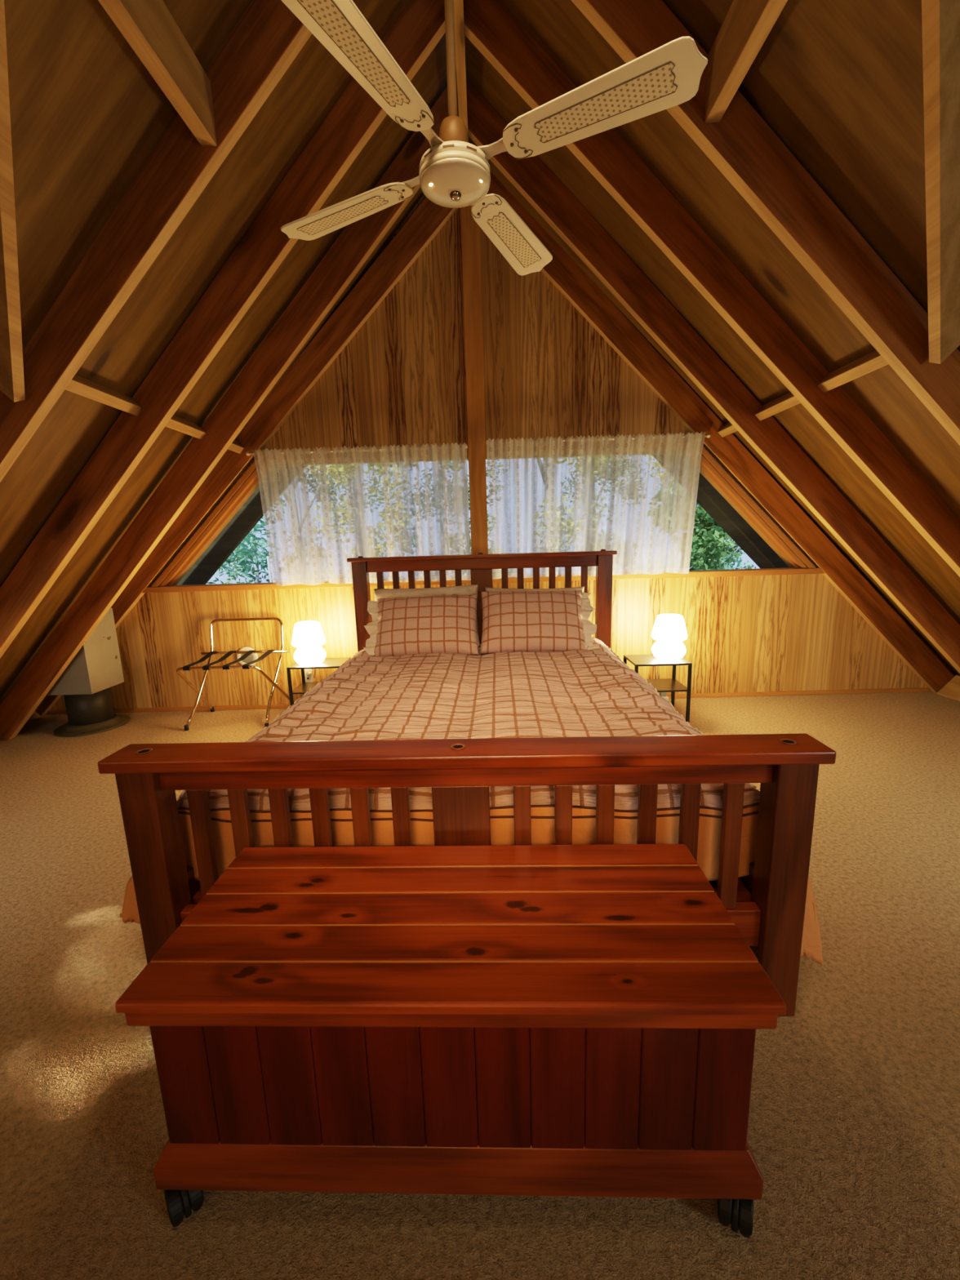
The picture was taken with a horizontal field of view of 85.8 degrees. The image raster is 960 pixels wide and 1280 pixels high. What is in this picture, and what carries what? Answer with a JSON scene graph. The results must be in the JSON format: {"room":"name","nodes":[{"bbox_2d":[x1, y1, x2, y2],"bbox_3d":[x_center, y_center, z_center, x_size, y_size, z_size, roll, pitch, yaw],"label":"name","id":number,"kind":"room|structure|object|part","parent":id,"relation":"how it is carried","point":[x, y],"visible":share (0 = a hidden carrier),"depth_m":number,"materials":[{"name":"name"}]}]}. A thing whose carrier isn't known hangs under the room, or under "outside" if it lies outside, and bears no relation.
{"room":"attic bedroom","nodes":[
{"label":"attic bedroom","id":0,"kind":"room"},
{"bbox_2d":[0,0,456,705],"bbox_3d":[-1.733,-0.711,0.449,3.424,3.678,6.325,-2,11,1],"label":"ceiling","id":1,"kind":"structure","parent":0,"point":[87,115],"depth_m":2.11,"materials":[{"name":"brown wood"}]},
{"bbox_2d":[0,0,25,402],"bbox_3d":[-1.302,-1.228,1.382,0.075,0.890,1.205,-12,15,-43],"label":"rafter","id":2,"kind":"object","parent":1,"relation":"attached to","point":[11,365],"visible":1,"depth_m":1.51,"materials":[{"name":"brown wood"}]},
{"bbox_2d":[65,374,142,415],"bbox_3d":[-1.643,-1.057,2.188,0.086,0.085,0.528,-2,11,1],"label":"rafter blocking","id":3,"kind":"object","parent":1,"relation":"attached to","point":[79,385],"visible":0.58,"depth_m":2.22,"materials":[{"name":"brown wood"}]},
{"bbox_2d":[0,0,311,482],"bbox_3d":[-1.756,-0.961,1.911,3.459,3.632,0.052,-2,11,1],"label":"rafter","id":4,"kind":"object","parent":1,"relation":"attached to","point":[268,37],"visible":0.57,"depth_m":1.79,"materials":[{"name":"red wood"}]},
{"bbox_2d":[97,0,217,146],"bbox_3d":[-0.921,-1.664,1.209,0.053,0.190,1.080,-2,11,1],"label":"tie beam","id":5,"kind":"structure","parent":4,"relation":"attached to","point":[148,27],"depth_m":1.50,"materials":[{"name":"brown wood"}]},
{"bbox_2d":[0,0,445,658],"bbox_3d":[-1.706,-1.081,2.479,3.365,3.654,0.052,-2,11,1],"label":"rafter","id":6,"kind":"object","parent":1,"relation":"attached to","point":[419,26],"visible":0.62,"depth_m":2.38,"materials":[{"name":"red wood"}]},
{"bbox_2d":[0,78,466,740],"bbox_3d":[-1.684,-1.171,3.042,3.329,3.622,0.052,-2,11,1],"label":"rafter","id":7,"kind":"object","parent":1,"relation":"attached to","point":[358,239],"visible":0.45,"depth_m":3.02,"materials":[{"name":"red wood"}]},
{"bbox_2d":[165,414,205,439],"bbox_3d":[-1.640,-1.163,2.753,0.086,0.085,0.518,-2,11,1],"label":"rafter blocking","id":8,"kind":"object","parent":7,"relation":"attached to","point":[175,423],"visible":0.52,"depth_m":2.83,"materials":[{"name":"brown wood"}]},
{"bbox_2d":[0,691,959,1279],"bbox_3d":[0.037,1.046,0.784,7.500,0.001,6.355,-2,11,1],"label":"floor","id":9,"kind":"structure","parent":0,"point":[853,1135],"depth_m":1.12,"materials":[{"name":"beige carpet"}]},
{"bbox_2d":[26,711,41,722],"bbox_3d":[-3.345,0.543,3.627,0.165,0.135,0.410,-2,11,1],"label":"board","id":10,"kind":"object","parent":9,"relation":"on","point":[35,715],"visible":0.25,"depth_m":3.80,"materials":[{"name":"brown wood"}]},
{"bbox_2d":[46,608,130,737],"bbox_3d":[-2.712,0.187,3.527,0.434,0.835,0.434,-2,11,1],"label":"heater","id":11,"kind":"object","parent":9,"relation":"on","point":[85,684],"visible":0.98,"depth_m":3.47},
{"bbox_2d":[176,617,294,730],"bbox_3d":[-1.685,0.219,3.579,0.658,0.696,0.421,-2,11,1],"label":"luggage rack","id":12,"kind":"object","parent":9,"relation":"on","point":[207,667],"visible":0.88,"depth_m":3.58,"materials":[{"name":"silver metal"}]},
{"bbox_3d":[-1.682,0.344,3.601,0.651,0.430,0.413,-2,11,1],"label":"frame","id":13,"kind":"part","parent":12,"relation":"part of","materials":[{"name":"silver metal"}]},
{"bbox_2d":[286,657,351,705],"bbox_3d":[-1.076,0.354,3.528,0.352,0.413,0.268,-2,11,1],"label":"bedside table","id":14,"kind":"object","parent":9,"relation":"on","point":[328,663],"visible":0.3,"depth_m":3.43,"materials":[{"name":"black metal"}]},
{"bbox_3d":[-1.244,0.387,3.408,0.018,0.402,0.018,-2,11,1],"label":"leg","id":15,"kind":"part","parent":14,"relation":"part of","materials":[{"name":"black metal"}]},
{"bbox_3d":[-1.242,0.341,3.654,0.018,0.402,0.018,-2,11,1],"label":"leg","id":16,"kind":"part","parent":14,"relation":"part of","materials":[{"name":"black metal"}]},
{"bbox_2d":[292,681,318,693],"bbox_3d":[-1.077,0.323,3.522,0.348,0.011,0.264,-2,11,1],"label":"shelf","id":17,"kind":"object","parent":14,"relation":"attached to","point":[304,687],"depth_m":3.51,"materials":[{"name":"black metal"}]},
{"bbox_2d":[291,621,325,678],"bbox_3d":[-1.125,0.088,3.516,0.213,0.458,0.410,-2,11,1],"label":"mushroom lamp","id":18,"kind":"object","parent":14,"relation":"on","point":[308,637],"visible":0.99,"depth_m":3.33,"materials":[{"name":"beige plastic"}]},
{"bbox_3d":[-1.130,-0.041,3.392,0.213,0.159,0.213,-2,11,1],"label":"lamp shade","id":19,"kind":"part","parent":18,"relation":"part of","materials":[{"name":"white glass"}]},
{"bbox_2d":[115,844,786,1237],"bbox_3d":[-0.049,0.756,1.046,1.062,0.478,0.434,-1,11,2],"label":"chest","id":20,"kind":"object","parent":9,"relation":"on","point":[568,1020],"visible":1,"depth_m":0.86,"materials":[{"name":"brown wood"}]},
{"bbox_2d":[163,1189,204,1224],"bbox_3d":[-0.536,0.983,0.929,0.052,0.050,0.080,-11,14,-40],"label":"caster","id":21,"kind":"object","parent":20,"relation":"attached to","point":[180,1203],"depth_m":0.90,"materials":[{"name":"black plastic"}]},
{"bbox_3d":[-0.051,0.530,1.006,1.038,0.019,0.428,-1,11,2],"label":"lid","id":22,"kind":"part","parent":20,"relation":"part of","materials":[{"name":"brown wood"}]},
{"bbox_3d":[-0.050,0.555,1.009,1.024,0.032,0.413,-1,11,2],"label":"lid trim","id":23,"kind":"part","parent":20,"relation":"part of","materials":[{"name":"brown wood"}]},
{"bbox_3d":[-0.041,0.859,1.071,1.028,0.084,0.417,-1,11,2],"label":"moulding","id":24,"kind":"part","parent":20,"relation":"part of","materials":[{"name":"brown wood"}]},
{"bbox_2d":[717,1199,753,1235],"bbox_3d":[0.443,0.961,0.893,0.052,0.050,0.080,4,12,27],"label":"caster","id":25,"kind":"object","parent":20,"relation":"attached to","point":[739,1213],"depth_m":0.87,"materials":[{"name":"black plastic"}]},
{"bbox_2d":[97,549,835,1016],"bbox_3d":[-0.012,0.199,2.280,1.662,1.115,2.234,-1,11,2],"label":"frame","id":26,"kind":"object","parent":9,"relation":"on","point":[767,904],"visible":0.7,"depth_m":1.23,"materials":[{"name":"brown wood"}]},
{"bbox_3d":[-0.803,0.629,1.308,0.090,0.674,0.075,-1,11,2],"label":"footboard post","id":27,"kind":"part","parent":26,"relation":"part of","materials":[{"name":"brown wood"}]},
{"bbox_3d":[-0.753,0.498,2.362,0.030,0.140,2.048,-1,11,2],"label":"rail","id":28,"kind":"part","parent":26,"relation":"part of","materials":[{"name":"brown wood"}]},
{"bbox_3d":[-0.742,0.036,3.355,0.090,1.081,0.075,-1,11,2],"label":"headboard post","id":29,"kind":"part","parent":26,"relation":"part of","materials":[{"name":"brown wood"}]},
{"bbox_3d":[-0.042,0.505,1.261,0.136,0.331,0.022,-1,11,2],"label":"footboard panel","id":30,"kind":"part","parent":26,"relation":"part of","materials":[{"name":"brown wood"}]},
{"bbox_3d":[-0.048,0.312,1.225,1.440,0.063,0.033,-1,11,2],"label":"footboard rail","id":31,"kind":"part","parent":26,"relation":"part of","materials":[{"name":"brown wood"}]},
{"bbox_3d":[-0.036,0.717,1.301,1.440,0.100,0.033,-1,11,2],"label":"footboard rail","id":32,"kind":"part","parent":26,"relation":"part of","materials":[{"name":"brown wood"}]},
{"bbox_3d":[0.017,-0.153,3.296,0.136,0.592,0.022,-1,11,2],"label":"headboard panel","id":33,"kind":"part","parent":26,"relation":"part of","materials":[{"name":"brown wood"}]},
{"bbox_3d":[0.007,-0.478,3.235,1.440,0.069,0.033,-1,11,2],"label":"headboard rail","id":34,"kind":"part","parent":26,"relation":"part of","materials":[{"name":"brown wood"}]},
{"bbox_3d":[0.786,0.002,3.300,0.090,1.081,0.075,-1,11,2],"label":"headboard post","id":35,"kind":"part","parent":26,"relation":"part of","materials":[{"name":"brown wood"}]},
{"bbox_3d":[0.746,0.465,2.308,0.030,0.140,2.048,-1,11,2],"label":"rail","id":36,"kind":"part","parent":26,"relation":"part of","materials":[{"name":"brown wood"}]},
{"bbox_3d":[0.726,0.595,1.253,0.090,0.674,0.075,-1,11,2],"label":"footboard post","id":37,"kind":"part","parent":26,"relation":"part of","materials":[{"name":"brown wood"}]},
{"bbox_2d":[623,653,692,722],"bbox_3d":[1.134,0.324,3.342,0.347,0.413,0.278,-2,11,1],"label":"bedside table","id":38,"kind":"object","parent":9,"relation":"on","point":[672,685],"visible":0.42,"depth_m":3.25,"materials":[{"name":"black metal"}]},
{"bbox_3d":[0.969,0.358,3.217,0.018,0.402,0.018,-2,11,1],"label":"leg","id":39,"kind":"part","parent":38,"relation":"part of","materials":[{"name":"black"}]},
{"bbox_2d":[646,678,688,692],"bbox_3d":[1.133,0.293,3.336,0.343,0.011,0.274,-2,11,1],"label":"shelf","id":40,"kind":"object","parent":38,"relation":"attached to","point":[666,685],"depth_m":3.31,"materials":[{"name":"black metal"}]},
{"bbox_2d":[651,613,687,693],"bbox_3d":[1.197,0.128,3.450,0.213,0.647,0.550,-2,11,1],"label":"mushroom lamp","id":41,"kind":"object","parent":38,"relation":"on","point":[668,630],"visible":0.91,"depth_m":3.18,"materials":[{"name":"beige plastic"}]},
{"bbox_3d":[1.189,-0.080,3.239,0.213,0.159,0.213,-2,11,1],"label":"lamp shade","id":42,"kind":"part","parent":41,"relation":"part of","materials":[{"name":"white glass"}]},
{"bbox_3d":[1.300,0.301,3.469,0.018,0.402,0.018,-2,11,1],"label":"leg","id":43,"kind":"part","parent":38,"relation":"part of","materials":[{"name":"black metal"}]},
{"bbox_3d":[1.298,0.349,3.213,0.018,0.402,0.018,-2,11,1],"label":"leg","id":44,"kind":"part","parent":38,"relation":"part of","materials":[{"name":"black metal"}]},
{"bbox_2d":[658,692,668,701],"bbox_3d":[1.338,0.394,3.783,0.070,0.100,0.065,-2,11,1],"label":"power adapter","id":45,"kind":"object","parent":9,"relation":"on","point":[663,695],"visible":0.4,"depth_m":3.76,"materials":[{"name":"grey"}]},
{"bbox_2d":[936,675,959,701],"bbox_3d":[3.408,0.359,3.553,0.165,0.135,0.410,-2,11,1],"label":"board","id":46,"kind":"object","parent":9,"relation":"on","point":[951,690],"visible":1,"depth_m":3.70,"materials":[{"name":"brown wood"}]},
{"bbox_2d":[46,195,955,714],"bbox_3d":[-0.018,-1.348,3.517,7.400,3.700,0.001,-2,11,1],"label":"wall","id":47,"kind":"structure","parent":0,"point":[400,380],"depth_m":3.68,"materials":[{"name":"brown wood"}]},
{"bbox_2d":[35,197,457,715],"bbox_3d":[-1.784,-1.231,3.525,3.536,3.568,0.052,-2,11,1],"label":"rafter","id":48,"kind":"object","parent":47,"relation":"attached to","point":[427,220],"visible":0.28,"depth_m":3.41,"materials":[{"name":"red wood"}]},
{"bbox_2d":[200,426,244,453],"bbox_3d":[-1.637,-1.261,3.271,0.086,0.085,0.433,-2,11,1],"label":"rafter blocking","id":49,"kind":"object","parent":48,"relation":"attached to","point":[235,446],"visible":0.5,"depth_m":3.41,"materials":[{"name":"brown wood"}]},
{"bbox_2d":[245,444,467,455],"bbox_3d":[-0.827,-1.271,3.458,1.488,0.028,0.028,-2,11,1],"label":"curtain rod","id":50,"kind":"object","parent":48,"relation":"attached to","point":[247,453],"visible":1,"depth_m":3.45,"materials":[{"name":"beige wood"}]},
{"bbox_2d":[252,442,471,586],"bbox_3d":[-0.792,-0.845,3.535,1.435,0.914,0.089,-2,11,1],"label":"sheer curtain","id":51,"kind":"object","parent":50,"relation":"hanging from","point":[450,501],"visible":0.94,"depth_m":3.52,"materials":[{"name":"fabric"}]},
{"bbox_2d":[236,646,257,665],"bbox_3d":[-1.711,0.126,3.793,0.156,0.156,0.010,-2,11,1],"label":"air vent","id":52,"kind":"object","parent":47,"relation":"in","point":[251,657],"visible":0.57,"depth_m":3.79,"materials":[{"name":"beige plastic"}]},
{"bbox_2d":[240,653,253,662],"bbox_3d":[-1.711,0.126,3.792,0.092,0.092,0.003,-2,11,1],"label":"grille","id":53,"kind":"object","parent":52,"relation":"attached to","point":[250,658],"depth_m":3.80,"materials":[{"name":"grey"}]},
{"bbox_2d":[304,668,313,682],"bbox_3d":[-1.271,0.253,3.796,0.072,0.136,0.055,-2,11,1],"label":"wall outlet","id":54,"kind":"object","parent":47,"relation":"attached to","point":[308,672],"visible":0.56,"depth_m":3.81,"materials":[{"name":"beige plastic"}]},
{"bbox_2d":[151,458,468,586],"bbox_3d":[-1.206,-0.847,3.633,2.285,0.870,0.120,-2,11,1],"label":"window","id":55,"kind":"structure","parent":47,"relation":"in","point":[248,482],"depth_m":3.62,"materials":[{"name":"brown wood"}]},
{"bbox_3d":[-1.871,-0.822,3.606,0.955,0.870,0.050,-2,11,1],"label":"frame","id":56,"kind":"part","parent":55,"relation":"part of","materials":[{"name":"brown wood"}]},
{"bbox_2d":[176,466,290,585],"bbox_3d":[-2.003,-0.767,3.983,2.230,1.900,0.050,-2,11,1],"label":"trim","id":57,"kind":"structure","parent":55,"relation":"attached to","point":[251,513],"depth_m":3.96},
{"bbox_2d":[460,204,488,554],"bbox_3d":[-0.031,-1.616,3.441,0.117,2.465,0.050,-2,11,1],"label":"post","id":58,"kind":"object","parent":47,"relation":"attached to","point":[470,229],"visible":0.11,"depth_m":3.40,"materials":[{"name":"brown wood"}]},
{"bbox_2d":[142,567,825,592],"bbox_3d":[0.009,-0.432,3.714,4.860,0.040,0.140,-2,11,1],"label":"trim","id":59,"kind":"structure","parent":47,"relation":"attached to","point":[762,571],"depth_m":3.65,"materials":[{"name":"brown wood"}]},
{"bbox_2d":[47,687,929,714],"bbox_3d":[0.034,0.455,3.853,6.560,0.030,0.025,-2,11,1],"label":"baseboard","id":60,"kind":"structure","parent":47,"relation":"attached to","point":[917,689],"depth_m":3.82,"materials":[{"name":"brown wood"}]},
{"bbox_2d":[485,441,815,568],"bbox_3d":[1.192,-0.912,3.607,2.295,0.870,0.120,-2,11,1],"label":"window","id":61,"kind":"structure","parent":47,"relation":"in","point":[710,468],"depth_m":3.58,"materials":[{"name":"brown wood"}]},
{"bbox_2d":[653,454,789,568],"bbox_3d":[2.005,-0.876,3.940,2.230,1.900,0.050,-2,11,1],"label":"trim","id":62,"kind":"structure","parent":61,"relation":"attached to","point":[708,498],"depth_m":3.92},
{"bbox_3d":[1.862,-0.924,3.565,0.955,0.870,0.050,-2,11,1],"label":"frame","id":63,"kind":"part","parent":61,"relation":"part of","materials":[{"name":"brown wood"}]},
{"bbox_2d":[486,172,954,693],"bbox_3d":[1.751,-1.322,3.487,3.536,3.558,0.052,-2,11,1],"label":"rafter","id":64,"kind":"object","parent":47,"relation":"attached to","point":[562,271],"visible":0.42,"depth_m":3.48,"materials":[{"name":"red wood"}]},
{"bbox_2d":[485,433,711,444],"bbox_3d":[0.785,-1.336,3.436,1.491,0.028,0.028,-2,11,1],"label":"curtain rod","id":65,"kind":"object","parent":64,"relation":"attached to","point":[708,435],"visible":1,"depth_m":3.43,"materials":[{"name":"beige"}]},
{"bbox_2d":[486,431,705,578],"bbox_3d":[0.775,-0.901,3.516,1.449,0.928,0.090,-2,11,1],"label":"sheer curtain","id":66,"kind":"object","parent":65,"relation":"hanging from","point":[677,495],"visible":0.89,"depth_m":3.50,"materials":[{"name":"fabric"}]},
{"bbox_2d":[717,422,737,437],"bbox_3d":[1.628,-1.357,3.237,0.086,0.086,0.428,-2,11,1],"label":"rafter blocking","id":67,"kind":"object","parent":64,"relation":"attached to","point":[728,428],"visible":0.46,"depth_m":3.35,"materials":[{"name":"brown wood"}]},
{"bbox_2d":[465,0,959,675],"bbox_3d":[1.759,-0.755,0.420,3.616,3.573,6.325,-2,11,1],"label":"ceiling","id":68,"kind":"structure","parent":0,"point":[839,83],"depth_m":2.11,"materials":[{"name":"brown wood"}]},
{"bbox_2d":[453,0,468,142],"bbox_3d":[-0.093,-2.574,1.707,0.042,0.260,3.105,-2,11,1],"label":"ridge beam","id":69,"kind":"structure","parent":68,"relation":"attached to","point":[460,37],"depth_m":2.27,"materials":[{"name":"brown wood"}]},
{"bbox_2d":[280,0,707,275],"bbox_3d":[-0.081,-1.748,1.239,0.894,1.216,0.894,-5,11,-17],"label":"ceiling fan","id":70,"kind":"object","parent":69,"relation":"hanging from","point":[455,172],"visible":1,"depth_m":1.20,"materials":[{"name":"beige wood"}]},
{"bbox_3d":[-0.406,-1.244,1.516,0.312,0.002,0.064,4,23,28],"label":"cane panel","id":71,"kind":"part","parent":70,"relation":"part of","materials":[{"name":"beige wicker"}]},
{"bbox_3d":[-0.396,-1.246,1.510,0.458,0.006,0.132,4,23,28],"label":"blade","id":72,"kind":"part","parent":70,"relation":"part of","materials":[{"name":"beige wood"}]},
{"bbox_3d":[-0.245,-1.153,1.004,0.064,0.002,0.312,16,17,25],"label":"cane panel","id":73,"kind":"part","parent":70,"relation":"part of","materials":[{"name":"beige wicker"}]},
{"bbox_3d":[-0.240,-1.158,1.013,0.132,0.006,0.458,16,17,25],"label":"blade","id":74,"kind":"part","parent":70,"relation":"part of","materials":[{"name":"beige wood"}]},
{"bbox_3d":[-0.084,-1.833,1.223,0.023,1.045,0.023,-2,11,1],"label":"down rod","id":75,"kind":"part","parent":70,"relation":"part of","materials":[{"name":"brown"}]},
{"bbox_3d":[0.108,-1.290,1.662,0.132,0.006,0.458,-8,6,29],"label":"blade","id":76,"kind":"part","parent":70,"relation":"part of","materials":[{"name":"beige wood"}]},
{"bbox_3d":[0.114,-1.289,1.672,0.064,0.002,0.312,-8,6,29],"label":"cane panel","id":77,"kind":"part","parent":70,"relation":"part of","materials":[{"name":"beige wicker"}]},
{"bbox_3d":[0.265,-1.201,1.165,0.458,0.006,0.132,4,1,28],"label":"blade","id":78,"kind":"part","parent":70,"relation":"part of","materials":[{"name":"beige wood"}]},
{"bbox_3d":[0.275,-1.198,1.160,0.312,0.002,0.064,4,1,28],"label":"cane panel","id":79,"kind":"part","parent":70,"relation":"part of","materials":[{"name":"beige wicker"}]},
{"bbox_2d":[463,0,959,577],"bbox_3d":[1.793,-1.126,2.460,3.633,3.549,0.052,-2,11,1],"label":"rafter","id":80,"kind":"object","parent":68,"relation":"attached to","point":[490,26],"visible":0.83,"depth_m":2.35,"materials":[{"name":"red wood"}]},
{"bbox_2d":[466,79,959,673],"bbox_3d":[1.751,-1.232,3.015,3.541,3.555,0.052,-2,11,1],"label":"rafter","id":81,"kind":"object","parent":68,"relation":"attached to","point":[535,181],"visible":0.9,"depth_m":2.94,"materials":[{"name":"red wood"}]},
{"bbox_2d":[755,391,800,420],"bbox_3d":[1.625,-1.261,2.723,0.086,0.086,0.513,-2,11,1],"label":"rafter blocking","id":82,"kind":"object","parent":81,"relation":"attached to","point":[787,401],"visible":0.56,"depth_m":2.78,"materials":[{"name":"brown wood"}]},
{"bbox_2d":[571,0,959,445],"bbox_3d":[1.773,-1.004,1.893,3.598,3.518,0.052,-2,11,1],"label":"rafter","id":83,"kind":"object","parent":68,"relation":"attached to","point":[742,146],"visible":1,"depth_m":1.79,"materials":[{"name":"red wood"}]},
{"bbox_2d":[704,0,787,122],"bbox_3d":[0.773,-1.730,1.187,0.050,0.190,1.080,-2,11,1],"label":"tie beam","id":84,"kind":"structure","parent":83,"relation":"attached to","point":[747,24],"depth_m":1.53,"materials":[{"name":"brown wood"}]},
{"bbox_2d":[817,350,888,392],"bbox_3d":[1.621,-1.155,2.161,0.086,0.086,0.528,-2,11,1],"label":"rafter blocking","id":85,"kind":"object","parent":68,"relation":"attached to","point":[873,361],"visible":0.58,"depth_m":2.21,"materials":[{"name":"brown wood"}]},
{"bbox_2d":[921,0,959,364],"bbox_3d":[1.212,-1.320,1.345,1.205,0.890,0.075,-12,15,-43],"label":"rafter","id":86,"kind":"object","parent":68,"relation":"attached to","point":[940,19],"visible":1,"depth_m":1.39,"materials":[{"name":"brown wood"}]},
{"label":"ground","id":87,"kind":"structure","parent":0,"visible":0},
{"bbox_2d":[205,514,275,584],"bbox_3d":[-2.922,0.169,6.921,1.786,4.834,1.524,-8,12,-31],"label":"tree","id":88,"kind":"object","parent":87,"relation":"on","point":[257,579],"visible":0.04,"depth_m":6.59,"materials":[{"name":"green plant"}]},
{"bbox_2d":[217,520,328,583],"bbox_3d":[-2.082,0.657,5.840,1.737,4.227,2.029,-8,12,-31],"label":"shrub","id":89,"kind":"object","parent":87,"relation":"on","point":[243,562],"visible":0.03,"depth_m":5.69,"materials":[{"name":"green plant"}]},
{"bbox_2d":[249,465,329,582],"bbox_3d":[-3.950,-2.711,11.188,2.372,8.980,2.523,5,13,33],"label":"tree","id":90,"kind":"object","parent":87,"relation":"on","point":[310,475],"visible":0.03,"depth_m":11.29,"materials":[{"name":"green plant"}]},
{"bbox_2d":[316,462,383,576],"bbox_3d":[-3.200,-3.495,13.959,2.188,9.457,2.331,2,11,18],"label":"tree","id":91,"kind":"object","parent":87,"relation":"on","point":[330,498],"visible":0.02,"depth_m":13.68,"materials":[{"name":"green plant"}]},
{"bbox_2d":[307,462,397,578],"bbox_3d":[-2.265,-2.039,8.628,2.349,8.509,2.408,-9,13,-33],"label":"tree","id":92,"kind":"object","parent":87,"relation":"on","point":[377,464],"visible":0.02,"depth_m":8.30,"materials":[{"name":"green plant"}]},
{"bbox_2d":[392,462,489,573],"bbox_3d":[-0.729,-2.872,11.236,2.205,9.096,2.748,4,12,26],"label":"tree","id":93,"kind":"object","parent":87,"relation":"on","point":[413,465],"visible":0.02,"depth_m":11.28,"materials":[{"name":"green plant"}]},
{"bbox_2d":[450,460,497,571],"bbox_3d":[-0.083,-3.717,13.993,2.523,9.702,2.623,-10,13,-38],"label":"tree","id":94,"kind":"object","parent":87,"relation":"on","point":[489,528],"visible":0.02,"depth_m":13.63,"materials":[{"name":"green plant"}]},
{"bbox_2d":[488,457,611,572],"bbox_3d":[1.259,-2.090,8.668,2.394,8.392,2.556,8,15,43],"label":"tree","id":95,"kind":"object","parent":87,"relation":"on","point":[541,466],"visible":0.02,"depth_m":8.48,"materials":[{"name":"green plant"}]},
{"bbox_2d":[563,457,615,548],"bbox_3d":[2.916,-3.871,13.865,2.756,9.875,2.481,5,12,31],"label":"tree","id":96,"kind":"object","parent":87,"relation":"on","point":[600,457],"visible":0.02,"depth_m":13.76,"materials":[{"name":"green plant"}]},
{"bbox_2d":[558,455,639,568],"bbox_3d":[2.391,-3.036,11.313,2.577,9.209,2.254,4,12,26],"label":"tree","id":97,"kind":"object","parent":87,"relation":"on","point":[610,457],"visible":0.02,"depth_m":10.71,"materials":[{"name":"green plant"}]},
{"bbox_2d":[651,457,725,568],"bbox_3d":[4.600,-2.994,11.534,2.333,8.919,2.651,1,11,15],"label":"tree","id":98,"kind":"object","parent":87,"relation":"on","point":[654,464],"visible":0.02,"depth_m":11.57,"materials":[{"name":"green plant"}]},
{"bbox_2d":[638,488,743,570],"bbox_3d":[2.502,0.372,6.291,1.854,4.356,2.017,2,11,19],"label":"shrub","id":99,"kind":"object","parent":87,"relation":"on","point":[708,547],"visible":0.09,"depth_m":5.60,"materials":[{"name":"green plant"}]},
{"bbox_2d":[681,503,752,569],"bbox_3d":[3.900,-0.687,8.760,2.357,5.448,2.549,-2,11,1],"label":"tree","id":100,"kind":"object","parent":87,"relation":"on","point":[723,558],"visible":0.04,"depth_m":8.64,"materials":[{"name":"green plant"}]},
{"bbox_2d":[700,529,755,569],"bbox_3d":[6.209,-4.037,13.845,2.580,10.020,1.978,-6,12,-24],"label":"tree","id":101,"kind":"object","parent":87,"relation":"on","point":[735,546],"visible":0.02,"depth_m":14.31,"materials":[{"name":"green plant"}]},
{"bbox_3d":[-0.007,0.366,2.320,1.400,0.228,1.970,-1,11,2],"label":"mattress","id":102,"kind":"object","parent":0,"visible":0},
{"bbox_2d":[120,636,822,965],"bbox_3d":[-0.021,0.438,2.294,1.909,0.555,1.940,-1,11,2],"label":"duvet","id":103,"kind":"object","parent":102,"relation":"on","point":[575,693],"visible":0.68,"depth_m":1.71,"materials":[{"name":"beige fabric"}]},
{"bbox_2d":[363,594,479,656],"bbox_3d":[-0.337,-0.084,2.983,0.659,0.327,0.286,-2,11,1],"label":"plaid pillow","id":104,"kind":"object","parent":103,"relation":"on","point":[399,626],"visible":0.94,"depth_m":2.91,"materials":[{"name":"beige fabric"}]},
{"bbox_2d":[373,584,479,646],"bbox_3d":[-0.333,-0.139,3.175,0.668,0.374,0.233,-1,11,2],"label":"pillow","id":105,"kind":"object","parent":103,"relation":"on","point":[469,589],"visible":0.15,"depth_m":3.19,"materials":[{"name":"fabric"}]},
{"bbox_2d":[484,586,584,592],"bbox_3d":[0.338,-0.132,3.156,0.622,0.380,0.233,-1,11,4],"label":"pillow","id":106,"kind":"object","parent":103,"relation":"on","point":[486,589],"visible":0.06,"depth_m":3.20,"materials":[{"name":"fabric"}]},
{"bbox_2d":[480,590,599,653],"bbox_3d":[0.330,-0.109,2.957,0.659,0.335,0.288,-1,11,3],"label":"plaid pillow","id":107,"kind":"object","parent":103,"relation":"on","point":[513,621],"visible":0.98,"depth_m":2.88,"materials":[{"name":"beige fabric"}]}
]}

